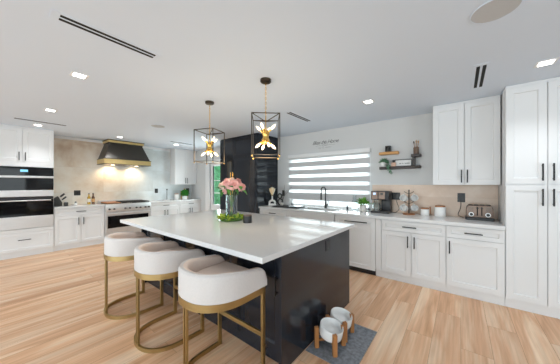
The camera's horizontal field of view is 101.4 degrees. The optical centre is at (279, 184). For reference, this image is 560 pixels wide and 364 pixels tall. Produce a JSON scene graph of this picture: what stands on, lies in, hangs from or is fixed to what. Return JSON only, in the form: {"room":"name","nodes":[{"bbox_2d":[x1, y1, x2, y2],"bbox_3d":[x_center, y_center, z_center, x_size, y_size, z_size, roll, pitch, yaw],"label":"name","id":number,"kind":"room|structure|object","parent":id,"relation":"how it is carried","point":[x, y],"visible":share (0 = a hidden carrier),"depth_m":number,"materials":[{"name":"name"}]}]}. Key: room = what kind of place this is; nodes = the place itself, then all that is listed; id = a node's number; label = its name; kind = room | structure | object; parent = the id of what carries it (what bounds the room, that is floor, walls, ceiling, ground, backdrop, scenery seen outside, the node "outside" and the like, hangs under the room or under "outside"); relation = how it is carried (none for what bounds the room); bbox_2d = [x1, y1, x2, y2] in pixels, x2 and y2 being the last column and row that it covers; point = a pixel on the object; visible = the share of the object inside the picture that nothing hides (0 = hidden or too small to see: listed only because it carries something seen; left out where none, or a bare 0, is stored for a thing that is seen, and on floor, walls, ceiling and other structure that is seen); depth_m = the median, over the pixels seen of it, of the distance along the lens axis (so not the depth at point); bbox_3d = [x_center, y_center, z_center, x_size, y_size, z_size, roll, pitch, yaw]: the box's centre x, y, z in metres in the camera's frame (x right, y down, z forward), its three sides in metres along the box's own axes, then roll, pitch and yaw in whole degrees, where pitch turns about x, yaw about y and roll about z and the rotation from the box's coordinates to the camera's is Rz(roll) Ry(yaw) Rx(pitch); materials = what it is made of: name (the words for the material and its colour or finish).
{"room":"kitchen","nodes":[
{"label":"kitchen","id":0,"kind":"room"},
{"bbox_2d":[0,0,559,150],"bbox_3d":[-1.010,-1.160,1.142,11.700,0.100,8.240,0,0,38],"label":"ceiling","id":1,"kind":"structure","parent":0,"point":[321,59],"depth_m":2.05,"materials":[{"name":"paint"}]},
{"bbox_2d":[10,117,69,126],"bbox_3d":[-4.223,-1.107,4.059,0.120,0.005,0.725,0,0,38],"label":"ceiling vent","id":2,"kind":"object","parent":1,"relation":"in","point":[10,117],"visible":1,"depth_m":4.02,"materials":[{"name":"metal"}]},
{"bbox_2d":[44,108,57,111],"bbox_3d":[-3.420,-1.107,3.414,0.136,0.006,0.136,0,0,38],"label":"recessed light","id":3,"kind":"object","parent":1,"relation":"in","point":[46,109],"visible":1,"depth_m":3.42,"materials":[{"name":"white"}]},
{"bbox_2d":[69,71,88,79],"bbox_3d":[-2.037,-1.107,2.325,0.136,0.006,0.136,0,0,38],"label":"recessed light","id":4,"kind":"object","parent":1,"relation":"in","point":[73,73],"visible":1,"depth_m":2.32,"materials":[{"name":"white"}]},
{"bbox_2d":[49,9,162,60],"bbox_3d":[-1.273,-1.107,1.748,0.120,0.005,0.685,0,0,38],"label":"ceiling vent","id":5,"kind":"object","parent":1,"relation":"in","point":[56,15],"visible":1,"depth_m":1.68,"materials":[{"name":"metal"}]},
{"bbox_2d":[150,124,164,127],"bbox_3d":[-2.315,-1.107,4.345,0.250,0.007,0.250,0,0,38],"label":"ceiling speaker","id":6,"kind":"object","parent":1,"relation":"attached to","point":[152,125],"visible":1,"depth_m":4.36,"materials":[{"name":"paint"}]},
{"bbox_2d":[194,100,224,164],"bbox_3d":[-0.946,-0.693,3.079,0.294,0.834,0.294,0,0,16],"label":"pendant lamp","id":7,"kind":"object","parent":1,"relation":"hanging from","point":[209,145],"visible":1,"depth_m":3.05,"materials":[{"name":"brown metal"}]},
{"bbox_2d":[251,77,279,159],"bbox_3d":[-0.151,-0.693,2.426,0.294,0.834,0.294,0,0,-4],"label":"pendant lamp","id":8,"kind":"object","parent":1,"relation":"hanging from","point":[265,80],"visible":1,"depth_m":2.40,"materials":[{"name":"brown metal"}]},
{"bbox_2d":[284,111,311,121],"bbox_3d":[0.317,-1.107,3.757,0.120,0.005,0.700,0,0,38],"label":"ceiling vent","id":9,"kind":"object","parent":1,"relation":"in","point":[293,114],"visible":1,"depth_m":3.72,"materials":[{"name":"metal"}]},
{"bbox_2d":[362,99,374,103],"bbox_3d":[1.183,-1.107,3.063,0.136,0.006,0.136,0,0,38],"label":"recessed light","id":10,"kind":"object","parent":1,"relation":"in","point":[369,100],"visible":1,"depth_m":3.05,"materials":[{"name":"white"}]},
{"bbox_2d":[471,61,490,89],"bbox_3d":[2.065,-1.107,2.370,0.120,0.005,0.690,0,0,38],"label":"ceiling vent","id":11,"kind":"object","parent":1,"relation":"in","point":[480,71],"visible":1,"depth_m":2.32,"materials":[{"name":"metal"}]},
{"bbox_2d":[469,0,522,23],"bbox_3d":[1.364,-1.107,1.452,0.250,0.007,0.250,0,0,38],"label":"ceiling speaker","id":12,"kind":"object","parent":1,"relation":"attached to","point":[492,10],"visible":1,"depth_m":1.45,"materials":[{"name":"paint"}]},
{"bbox_2d":[534,57,559,67],"bbox_3d":[2.421,-1.107,2.084,0.136,0.006,0.136,0,0,38],"label":"recessed light","id":13,"kind":"object","parent":1,"relation":"in","point":[553,60],"visible":1,"depth_m":2.07,"materials":[{"name":"white"}]},
{"bbox_2d":[0,243,559,363],"bbox_3d":[-1.010,1.440,1.142,11.700,0.100,8.240,0,0,38],"label":"floor","id":14,"kind":"structure","parent":0,"point":[52,304],"depth_m":2.27,"materials":[{"name":"brown wood"}]},
{"bbox_2d":[0,124,53,259],"bbox_3d":[-5.158,0.141,4.559,0.644,2.499,0.872,0,0,38],"label":"oven tower","id":15,"kind":"object","parent":14,"relation":"on","point":[20,146],"visible":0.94,"depth_m":4.42,"materials":[{"name":"white paint"}]},
{"bbox_2d":[0,196,53,230],"bbox_3d":[-5.100,0.542,4.513,0.551,0.606,0.856,0,0,38],"label":"wall oven","id":16,"kind":"object","parent":15,"relation":"in","point":[35,211],"visible":0.99,"depth_m":4.41,"materials":[{"name":"metal"}]},
{"bbox_2d":[0,166,53,196],"bbox_3d":[-5.118,-0.050,4.527,0.506,0.570,0.856,0,0,38],"label":"speed oven","id":17,"kind":"object","parent":15,"relation":"in","point":[14,181],"visible":1,"depth_m":4.41,"materials":[{"name":"metal"}]},
{"bbox_2d":[54,206,103,250],"bbox_3d":[-4.627,0.951,5.245,0.633,0.878,0.857,0,0,38],"label":"base cabinet","id":18,"kind":"object","parent":14,"relation":"on","point":[73,227],"visible":0.96,"depth_m":5.04,"materials":[{"name":"white paint"}]},
{"bbox_2d":[54,203,104,208],"bbox_3d":[-4.630,0.490,5.248,0.627,0.040,0.858,0,0,38],"label":"countertop","id":19,"kind":"structure","parent":18,"relation":"on","point":[95,204],"depth_m":5.13,"materials":[{"name":"white stone"}]},
{"bbox_2d":[54,196,61,205],"bbox_3d":[-4.821,0.362,4.964,0.110,0.215,0.135,0,0,38],"label":"knife block","id":20,"kind":"object","parent":19,"relation":"on","point":[57,202],"visible":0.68,"depth_m":4.92,"materials":[{"name":"metal"}]},
{"bbox_2d":[87,193,90,203],"bbox_3d":[-4.549,0.340,5.453,0.066,0.260,0.066,0,0,38],"label":"oil bottle","id":21,"kind":"object","parent":19,"relation":"on","point":[88,197],"visible":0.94,"depth_m":5.44,"materials":[{"name":"yellow glass"}]},
{"bbox_2d":[91,193,94,203],"bbox_3d":[-4.487,0.340,5.500,0.066,0.260,0.066,0,0,38],"label":"oil bottle","id":22,"kind":"object","parent":19,"relation":"on","point":[92,197],"visible":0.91,"depth_m":5.48,"materials":[{"name":"brown glass"}]},
{"bbox_2d":[98,198,150,237],"bbox_3d":[-4.019,0.895,5.963,0.670,0.990,1.012,0,0,38],"label":"gas range","id":23,"kind":"object","parent":14,"relation":"on","point":[115,211],"visible":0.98,"depth_m":5.71,"materials":[{"name":"silver metal"}]},
{"bbox_2d":[104,232,162,319],"bbox_3d":[-1.691,0.976,2.610,0.538,0.828,0.499,0,0,38],"label":"bar stool","id":24,"kind":"object","parent":14,"relation":"on","point":[119,246],"visible":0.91,"depth_m":2.41,"materials":[{"name":"beige fabric"}]},
{"bbox_2d":[150,202,179,216],"bbox_3d":[-3.473,0.951,6.707,0.633,0.878,0.822,0,0,38],"label":"base cabinet","id":25,"kind":"object","parent":14,"relation":"on","point":[167,208],"visible":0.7,"depth_m":6.50,"materials":[{"name":"white paint"}]},
{"bbox_2d":[147,198,200,202],"bbox_3d":[-3.260,0.490,6.982,0.627,0.040,1.518,0,0,38],"label":"countertop","id":26,"kind":"structure","parent":25,"relation":"on","point":[188,199],"depth_m":6.73,"materials":[{"name":"white stone"}]},
{"bbox_2d":[174,193,178,199],"bbox_3d":[-3.175,0.372,7.031,0.124,0.194,0.124,0,0,38],"label":"canister","id":27,"kind":"object","parent":26,"relation":"on","point":[176,196],"visible":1,"depth_m":6.99,"materials":[{"name":"white ceramic"}]},
{"bbox_2d":[180,189,188,199],"bbox_3d":[-3.000,0.305,7.207,0.289,0.329,0.281,0,0,38],"label":"topiary plant","id":28,"kind":"object","parent":26,"relation":"on","point":[184,194],"visible":0.99,"depth_m":7.14,"materials":[{"name":"green plant"}]},
{"bbox_2d":[134,241,204,352],"bbox_3d":[-1.067,0.976,2.143,0.538,0.828,0.499,0,0,38],"label":"bar stool","id":29,"kind":"object","parent":14,"relation":"on","point":[160,260],"visible":0.91,"depth_m":1.95,"materials":[{"name":"beige fabric"}]},
{"bbox_2d":[180,200,200,212],"bbox_3d":[-2.999,0.951,7.307,0.633,0.878,0.700,0,0,38],"label":"base cabinet","id":30,"kind":"object","parent":14,"relation":"on","point":[185,206],"visible":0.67,"depth_m":7.12,"materials":[{"name":"white paint"}]},
{"bbox_2d":[178,254,266,363],"bbox_3d":[-0.460,0.976,1.664,0.538,0.828,0.499,0,0,38],"label":"bar stool","id":31,"kind":"object","parent":14,"relation":"on","point":[207,284],"visible":1,"depth_m":1.50,"materials":[{"name":"gold metal"}]},
{"bbox_2d":[220,137,233,209],"bbox_3d":[-1.094,0.141,5.788,0.488,2.499,0.749,0,0,38],"label":"tall cabinet","id":32,"kind":"object","parent":14,"relation":"on","point":[226,169],"visible":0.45,"depth_m":5.57,"materials":[{"name":"black paint"}]},
{"bbox_2d":[141,229,348,363],"bbox_3d":[-0.562,0.951,2.967,2.500,0.879,1.321,0,0,38],"label":"kitchen island","id":33,"kind":"object","parent":14,"relation":"on","point":[303,286],"visible":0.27,"depth_m":1.96,"materials":[{"name":"black paint"}]},
{"bbox_2d":[120,209,354,263],"bbox_3d":[-0.624,0.490,2.900,2.583,0.040,1.622,0,0,38],"label":"island countertop","id":34,"kind":"structure","parent":33,"relation":"on","point":[267,238],"depth_m":2.29,"materials":[{"name":"white stone"}]},
{"bbox_2d":[216,213,242,221],"bbox_3d":[-0.648,0.418,3.013,0.400,0.099,0.424,0,0,38],"label":"wreath","id":35,"kind":"object","parent":34,"relation":"on","point":[238,217],"visible":0.86,"depth_m":2.91,"materials":[{"name":"green plant"}]},
{"bbox_2d":[226,195,236,219],"bbox_3d":[-0.640,0.304,3.022,0.150,0.330,0.150,0,0,38],"label":"glass vase","id":36,"kind":"object","parent":34,"relation":"on","point":[231,200],"visible":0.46,"depth_m":2.96,"materials":[{"name":"white"}]},
{"bbox_2d":[216,181,223,195],"bbox_3d":[-0.731,0.201,2.979,0.197,0.490,0.179,0,0,21],"label":"peony","id":37,"kind":"object","parent":36,"relation":"in","point":[220,184],"visible":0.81,"depth_m":2.97,"materials":[{"name":"pink plant"}]},
{"bbox_2d":[221,179,229,194],"bbox_3d":[-0.690,0.185,2.956,0.131,0.522,0.190,0,0,15],"label":"peony","id":38,"kind":"object","parent":36,"relation":"in","point":[226,180],"visible":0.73,"depth_m":2.93,"materials":[{"name":"pink plant"}]},
{"bbox_2d":[225,181,233,191],"bbox_3d":[-0.638,0.200,2.957,0.119,0.492,0.135,0,0,38],"label":"peony","id":39,"kind":"object","parent":36,"relation":"in","point":[229,184],"visible":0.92,"depth_m":2.91,"materials":[{"name":"pink plant"}]},
{"bbox_2d":[230,180,238,194],"bbox_3d":[-0.594,0.192,2.952,0.141,0.508,0.182,0,0,-3],"label":"peony","id":40,"kind":"object","parent":36,"relation":"in","point":[235,183],"visible":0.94,"depth_m":2.94,"materials":[{"name":"pink plant"}]},
{"bbox_2d":[236,183,246,194],"bbox_3d":[-0.530,0.209,3.006,0.254,0.474,0.168,0,0,38],"label":"peony","id":41,"kind":"object","parent":36,"relation":"in","point":[242,186],"visible":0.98,"depth_m":2.98,"materials":[{"name":"pink plant"}]},
{"bbox_2d":[243,214,251,222],"bbox_3d":[-0.399,0.422,2.819,0.107,0.094,0.107,0,0,38],"label":"jar candle","id":42,"kind":"object","parent":34,"relation":"on","point":[247,218],"visible":1,"depth_m":2.78,"materials":[{"name":"black glass"}]},
{"bbox_2d":[326,240,329,250],"bbox_3d":[0.472,0.600,2.252,0.008,0.100,0.075,0,0,38],"label":"wall outlet","id":43,"kind":"object","parent":33,"relation":"attached to","point":[328,241],"visible":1,"depth_m":2.25,"materials":[{"name":"black plastic"}]},
{"bbox_2d":[232,133,277,213],"bbox_3d":[-0.593,0.141,5.393,0.781,2.499,0.749,0,0,38],"label":"tall cabinet","id":44,"kind":"object","parent":14,"relation":"on","point":[258,175],"visible":0.6,"depth_m":5.13,"materials":[{"name":"black paint"}]},
{"bbox_2d":[260,208,287,216],"bbox_3d":[0.038,0.951,4.949,0.755,0.878,0.663,0,0,38],"label":"base cabinet","id":45,"kind":"object","parent":14,"relation":"on","point":[262,211],"visible":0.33,"depth_m":4.69,"materials":[{"name":"white paint"}]},
{"bbox_2d":[259,204,505,229],"bbox_3d":[1.238,0.490,4.005,3.809,0.040,0.657,0,0,38],"label":"countertop","id":46,"kind":"structure","parent":45,"relation":"on","point":[448,220],"depth_m":3.26,"materials":[{"name":"white stone"}]},
{"bbox_2d":[268,196,275,205],"bbox_3d":[-0.173,0.364,5.106,0.170,0.210,0.052,0,0,0],"label":"bud vase","id":47,"kind":"object","parent":46,"relation":"on","point":[271,200],"visible":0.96,"depth_m":5.09,"materials":[{"name":"white ceramic"}]},
{"bbox_2d":[277,193,282,204],"bbox_3d":[0.007,0.334,5.155,0.136,0.276,0.060,0,0,0],"label":"ring sculpture","id":48,"kind":"object","parent":46,"relation":"on","point":[280,198],"visible":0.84,"depth_m":5.14,"materials":[{"name":"metal"}]},
{"bbox_2d":[272,205,303,208],"bbox_3d":[0.171,0.459,4.783,0.640,0.021,0.300,0,0,38],"label":"tray","id":49,"kind":"object","parent":46,"relation":"on","point":[284,206],"visible":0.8,"depth_m":4.76,"materials":[{"name":"metal"}]},
{"bbox_2d":[299,207,342,210],"bbox_3d":[0.767,0.571,4.351,0.738,0.209,0.368,0,0,38],"label":"sink","id":50,"kind":"object","parent":46,"relation":"in","point":[310,208],"visible":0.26,"depth_m":4.45,"materials":[{"name":"silver metal"}]},
{"bbox_2d":[303,208,336,210],"bbox_3d":[0.767,0.575,4.351,0.708,0.200,0.338,0,0,38],"label":"basin","id":51,"kind":"object","parent":50,"relation":"in","point":[325,209],"depth_m":4.46,"materials":[{"name":"silver metal"}]},
{"bbox_2d":[320,187,328,207],"bbox_3d":[0.868,0.255,4.505,0.180,0.428,0.089,0,0,-10],"label":"kitchen faucet","id":52,"kind":"object","parent":46,"relation":"on","point":[321,187],"visible":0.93,"depth_m":4.50,"materials":[{"name":"metal"}]},
{"bbox_2d":[352,195,356,210],"bbox_3d":[1.361,0.335,4.175,0.096,0.270,0.096,0,0,38],"label":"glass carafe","id":53,"kind":"object","parent":46,"relation":"on","point":[354,207],"visible":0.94,"depth_m":4.14,"materials":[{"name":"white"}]},
{"bbox_2d":[355,197,372,211],"bbox_3d":[1.466,0.341,3.972,0.296,0.258,0.262,0,0,-40],"label":"potted plant","id":54,"kind":"object","parent":46,"relation":"on","point":[362,201],"visible":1,"depth_m":3.94,"materials":[{"name":"green plant"}]},
{"bbox_2d":[371,191,391,213],"bbox_3d":[1.699,0.289,3.838,0.280,0.360,0.250,0,0,38],"label":"coffee maker","id":55,"kind":"object","parent":46,"relation":"on","point":[385,197],"visible":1,"depth_m":3.78,"materials":[{"name":"black plastic"}]},
{"bbox_2d":[403,190,414,214],"bbox_3d":[2.026,0.275,3.599,0.170,0.389,0.170,0,0,38],"label":"mug tree","id":56,"kind":"object","parent":46,"relation":"on","point":[408,193],"visible":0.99,"depth_m":3.59,"materials":[{"name":"brown wood"}]},
{"bbox_2d":[400,203,407,210],"bbox_3d":[1.945,0.358,3.588,0.117,0.134,0.102,0,0,-43],"label":"mug","id":57,"kind":"object","parent":56,"relation":"hanging from","point":[403,207],"visible":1,"depth_m":3.61,"materials":[{"name":"white ceramic"}]},
{"bbox_2d":[400,193,407,201],"bbox_3d":[1.945,0.203,3.588,0.117,0.134,0.102,0,0,-43],"label":"mug","id":58,"kind":"object","parent":56,"relation":"hanging from","point":[403,197],"visible":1,"depth_m":3.60,"materials":[{"name":"white ceramic"}]},
{"bbox_2d":[410,193,418,201],"bbox_3d":[2.094,0.203,3.584,0.102,0.134,0.117,0,0,11],"label":"mug","id":59,"kind":"object","parent":56,"relation":"hanging from","point":[414,197],"visible":0.96,"depth_m":3.59,"materials":[{"name":"white ceramic"}]},
{"bbox_2d":[410,203,418,210],"bbox_3d":[2.094,0.358,3.584,0.102,0.134,0.117,0,0,11],"label":"mug","id":60,"kind":"object","parent":56,"relation":"hanging from","point":[414,207],"visible":0.95,"depth_m":3.59,"materials":[{"name":"white ceramic"}]},
{"bbox_2d":[420,207,430,215],"bbox_3d":[2.210,0.401,3.490,0.116,0.137,0.120,0,0,-1],"label":"canister","id":61,"kind":"object","parent":46,"relation":"on","point":[424,211],"visible":1,"depth_m":3.44,"materials":[{"name":"white ceramic"}]},
{"bbox_2d":[420,209,428,215],"bbox_3d":[2.210,0.422,3.492,0.116,0.095,0.116,0,0,38],"label":"jar","id":62,"kind":"object","parent":61,"relation":"on","point":[425,212],"depth_m":3.45,"materials":[{"name":"white ceramic"}]},
{"bbox_2d":[434,205,445,216],"bbox_3d":[2.353,0.390,3.366,0.142,0.159,0.142,0,0,38],"label":"canister","id":63,"kind":"object","parent":46,"relation":"on","point":[439,210],"visible":0.99,"depth_m":3.31,"materials":[{"name":"white ceramic"}]},
{"bbox_2d":[465,204,494,220],"bbox_3d":[2.663,0.369,3.062,0.290,0.200,0.212,0,0,38],"label":"toaster","id":64,"kind":"object","parent":46,"relation":"on","point":[481,212],"visible":1,"depth_m":3.00,"materials":[{"name":"silver plastic"}]},
{"bbox_2d":[288,211,334,221],"bbox_3d":[0.719,0.951,4.411,0.970,0.878,0.663,0,0,38],"label":"base cabinet","id":65,"kind":"object","parent":14,"relation":"on","point":[316,216],"visible":0.05,"depth_m":4.14,"materials":[{"name":"white paint"}]},
{"bbox_2d":[306,323,376,363],"bbox_3d":[0.562,1.387,2.034,0.405,0.006,0.620,0,0,38],"label":"mat","id":66,"kind":"object","parent":14,"relation":"on","point":[358,342],"visible":0.66,"depth_m":1.93,"materials":[{"name":"grey fabric"}]},
{"bbox_2d":[314,317,345,357],"bbox_3d":[0.432,1.282,1.959,0.221,0.203,0.211,0,0,38],"label":"pet bowl","id":67,"kind":"object","parent":66,"relation":"on","point":[331,330],"visible":1,"depth_m":1.94,"materials":[{"name":"white ceramic"}]},
{"bbox_2d":[325,307,353,342],"bbox_3d":[0.561,1.282,2.131,0.221,0.203,0.211,0,0,38],"label":"pet bowl","id":68,"kind":"object","parent":66,"relation":"on","point":[342,315],"visible":0.61,"depth_m":2.14,"materials":[{"name":"white ceramic"}]},
{"bbox_2d":[335,215,375,274],"bbox_3d":[1.353,0.951,3.880,0.652,0.878,0.614,0,0,38],"label":"dishwasher","id":69,"kind":"object","parent":14,"relation":"on","point":[362,238],"visible":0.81,"depth_m":3.59,"materials":[{"name":"white paint"}]},
{"bbox_2d":[376,219,445,291],"bbox_3d":[1.965,0.951,3.427,0.866,0.878,0.663,0,0,38],"label":"base cabinet","id":70,"kind":"object","parent":14,"relation":"on","point":[414,253],"visible":0.98,"depth_m":3.17,"materials":[{"name":"white paint"}]},
{"bbox_2d":[446,225,504,305],"bbox_3d":[2.518,0.951,2.990,0.542,0.878,0.663,0,0,38],"label":"base cabinet","id":71,"kind":"object","parent":14,"relation":"on","point":[475,257],"visible":0.98,"depth_m":2.75,"materials":[{"name":"white paint"}]},
{"bbox_2d":[498,77,559,318],"bbox_3d":[2.981,0.141,2.625,0.632,2.499,0.663,0,0,38],"label":"pantry cabinet","id":72,"kind":"object","parent":14,"relation":"on","point":[529,189],"visible":0.98,"depth_m":2.47,"materials":[{"name":"white paint"}]},
{"bbox_2d":[191,113,432,210],"bbox_3d":[1.556,0.140,4.269,11.550,2.500,0.150,0,0,38],"label":"wall","id":73,"kind":"structure","parent":0,"point":[400,134],"depth_m":4.07,"materials":[{"name":"paint"}]},
{"bbox_2d":[170,148,195,184],"bbox_3d":[-3.104,-0.554,7.392,0.363,1.109,0.715,0,0,38],"label":"upper cabinet","id":74,"kind":"object","parent":73,"relation":"attached to","point":[182,165],"visible":0.99,"depth_m":7.21,"materials":[{"name":"white paint"}]},
{"bbox_2d":[205,159,220,210],"bbox_3d":[-1.710,0.315,6.741,1.640,2.150,0.020,0,0,38],"label":"trim","id":75,"kind":"structure","parent":73,"relation":"attached to","point":[207,167],"depth_m":7.17,"materials":[{"name":"white wood"}]},
{"bbox_2d":[211,163,219,209],"bbox_3d":[-1.625,0.360,6.719,1.360,2.040,0.109,0,0,38],"label":"door","id":76,"kind":"structure","parent":73,"relation":"in","point":[213,206],"depth_m":7.09,"materials":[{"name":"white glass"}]},
{"bbox_2d":[313,139,338,147],"bbox_3d":[0.924,-0.828,4.671,0.591,0.158,0.004,0,0,38],"label":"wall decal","id":77,"kind":"structure","parent":73,"relation":"attached to","point":[329,139],"depth_m":4.68},
{"bbox_2d":[288,147,370,202],"bbox_3d":[0.903,-0.162,4.641,1.804,0.993,0.065,0,0,38],"label":"zebra blind","id":78,"kind":"object","parent":73,"relation":"attached to","point":[344,174],"visible":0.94,"depth_m":4.55,"materials":[{"name":"grey fabric"}]},
{"bbox_2d":[291,199,369,209],"bbox_3d":[0.970,-0.070,4.726,1.784,1.080,0.060,0,0,38],"label":"window","id":79,"kind":"structure","parent":73,"relation":"in","point":[292,200],"depth_m":4.70,"materials":[{"name":"clear glass"}]},
{"bbox_2d":[379,151,398,155],"bbox_3d":[1.844,-0.527,3.875,0.320,0.045,0.110,0,0,38],"label":"floating shelf","id":80,"kind":"object","parent":73,"relation":"attached to","point":[391,152],"visible":1,"depth_m":3.85,"materials":[{"name":"brown wood"}]},
{"bbox_2d":[385,146,390,151],"bbox_3d":[1.833,-0.601,3.878,0.080,0.100,0.080,0,0,38],"label":"lantern","id":81,"kind":"object","parent":80,"relation":"on","point":[387,148],"visible":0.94,"depth_m":3.85,"materials":[{"name":"metal"}]},
{"bbox_2d":[392,192,399,199],"bbox_3d":[1.943,0.195,3.847,0.135,0.120,0.008,0,0,38],"label":"wall outlet","id":82,"kind":"object","parent":73,"relation":"attached to","point":[394,195],"visible":0.79,"depth_m":3.85,"materials":[{"name":"black plastic"}]},
{"bbox_2d":[379,154,420,169],"bbox_3d":[1.968,-0.367,3.771,0.605,0.225,0.120,0,0,38],"label":"floating shelf","id":83,"kind":"object","parent":73,"relation":"attached to","point":[414,166],"visible":1,"depth_m":3.65,"materials":[{"name":"brown wood"}]},
{"bbox_2d":[380,158,392,173],"bbox_3d":[1.795,-0.309,3.877,0.145,0.292,0.267,0,0,-22],"label":"trailing plant","id":84,"kind":"object","parent":83,"relation":"on","point":[384,161],"visible":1,"depth_m":3.87,"materials":[{"name":"green plant"}]},
{"bbox_2d":[395,159,411,165],"bbox_3d":[2.017,-0.356,3.747,0.247,0.112,0.024,0,0,38],"label":"framed sign","id":85,"kind":"object","parent":83,"relation":"on","point":[401,162],"visible":0.95,"depth_m":3.73,"materials":[{"name":"metal"}]},
{"bbox_2d":[413,147,418,153],"bbox_3d":[2.155,-0.534,3.624,0.080,0.108,0.080,0,0,38],"label":"jar","id":86,"kind":"object","parent":83,"relation":"on","point":[415,149],"visible":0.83,"depth_m":3.59,"materials":[{"name":"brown glass"}]},
{"bbox_2d":[372,185,497,218],"bbox_3d":[2.292,0.237,3.585,1.634,0.463,0.012,0,0,38],"label":"backsplash","id":87,"kind":"structure","parent":73,"relation":"attached to","point":[429,195],"depth_m":3.42,"materials":[{"name":"beige tile"}]},
{"bbox_2d":[457,193,464,201],"bbox_3d":[2.621,0.190,3.311,0.088,0.130,0.008,0,0,38],"label":"wall outlet","id":88,"kind":"object","parent":73,"relation":"attached to","point":[460,196],"visible":1,"depth_m":3.31,"materials":[{"name":"black plastic"}]},
{"bbox_2d":[433,95,500,184],"bbox_3d":[2.537,-0.552,3.154,0.697,1.114,0.383,0,0,38],"label":"upper cabinet","id":89,"kind":"object","parent":73,"relation":"attached to","point":[466,134],"visible":1,"depth_m":3.01,"materials":[{"name":"white paint"}]},
{"bbox_3d":[-5.542,0.140,4.721,0.150,2.500,8.240,0,0,38],"label":"wall","id":90,"kind":"structure","parent":0,"visible":0},
{"bbox_2d":[74,190,80,194],"bbox_3d":[-4.838,0.200,5.464,0.008,0.120,0.120,0,0,38],"label":"wall outlet","id":91,"kind":"object","parent":90,"relation":"attached to","point":[76,192],"visible":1,"depth_m":5.47,"materials":[{"name":"black plastic"}]},
{"bbox_2d":[54,135,169,150],"bbox_3d":[-4.295,-1.080,6.155,0.030,0.060,2.693,0,0,38],"label":"trim","id":92,"kind":"structure","parent":90,"relation":"attached to","point":[55,136],"depth_m":5.61,"materials":[{"name":"white wood"}]},
{"bbox_2d":[54,138,190,204],"bbox_3d":[-4.078,-0.290,6.444,0.012,1.519,3.416,0,0,38],"label":"backsplash","id":93,"kind":"structure","parent":90,"relation":"attached to","point":[76,167],"depth_m":5.84,"materials":[{"name":"stone"}]},
{"bbox_2d":[97,139,150,166],"bbox_3d":[-4.052,-0.799,5.988,0.592,0.620,1.054,0,0,38],"label":"range hood","id":94,"kind":"object","parent":90,"relation":"attached to","point":[114,152],"visible":1,"depth_m":5.79,"materials":[{"name":"metal"}]},
{"label":"outside","id":95,"kind":"structure","parent":0,"visible":0},
{"bbox_3d":[4.917,1.460,7.840,30.000,0.100,9.600,0,0,38],"label":"ground","id":96,"kind":"structure","parent":95,"visible":0},
{"bbox_2d":[214,166,219,204],"bbox_3d":[-2.351,0.032,9.103,1.662,2.988,1.425,0,0,38],"label":"bush","id":97,"kind":"object","parent":96,"relation":"on","point":[216,168],"visible":0.06,"depth_m":8.67,"materials":[{"name":"green plant"}]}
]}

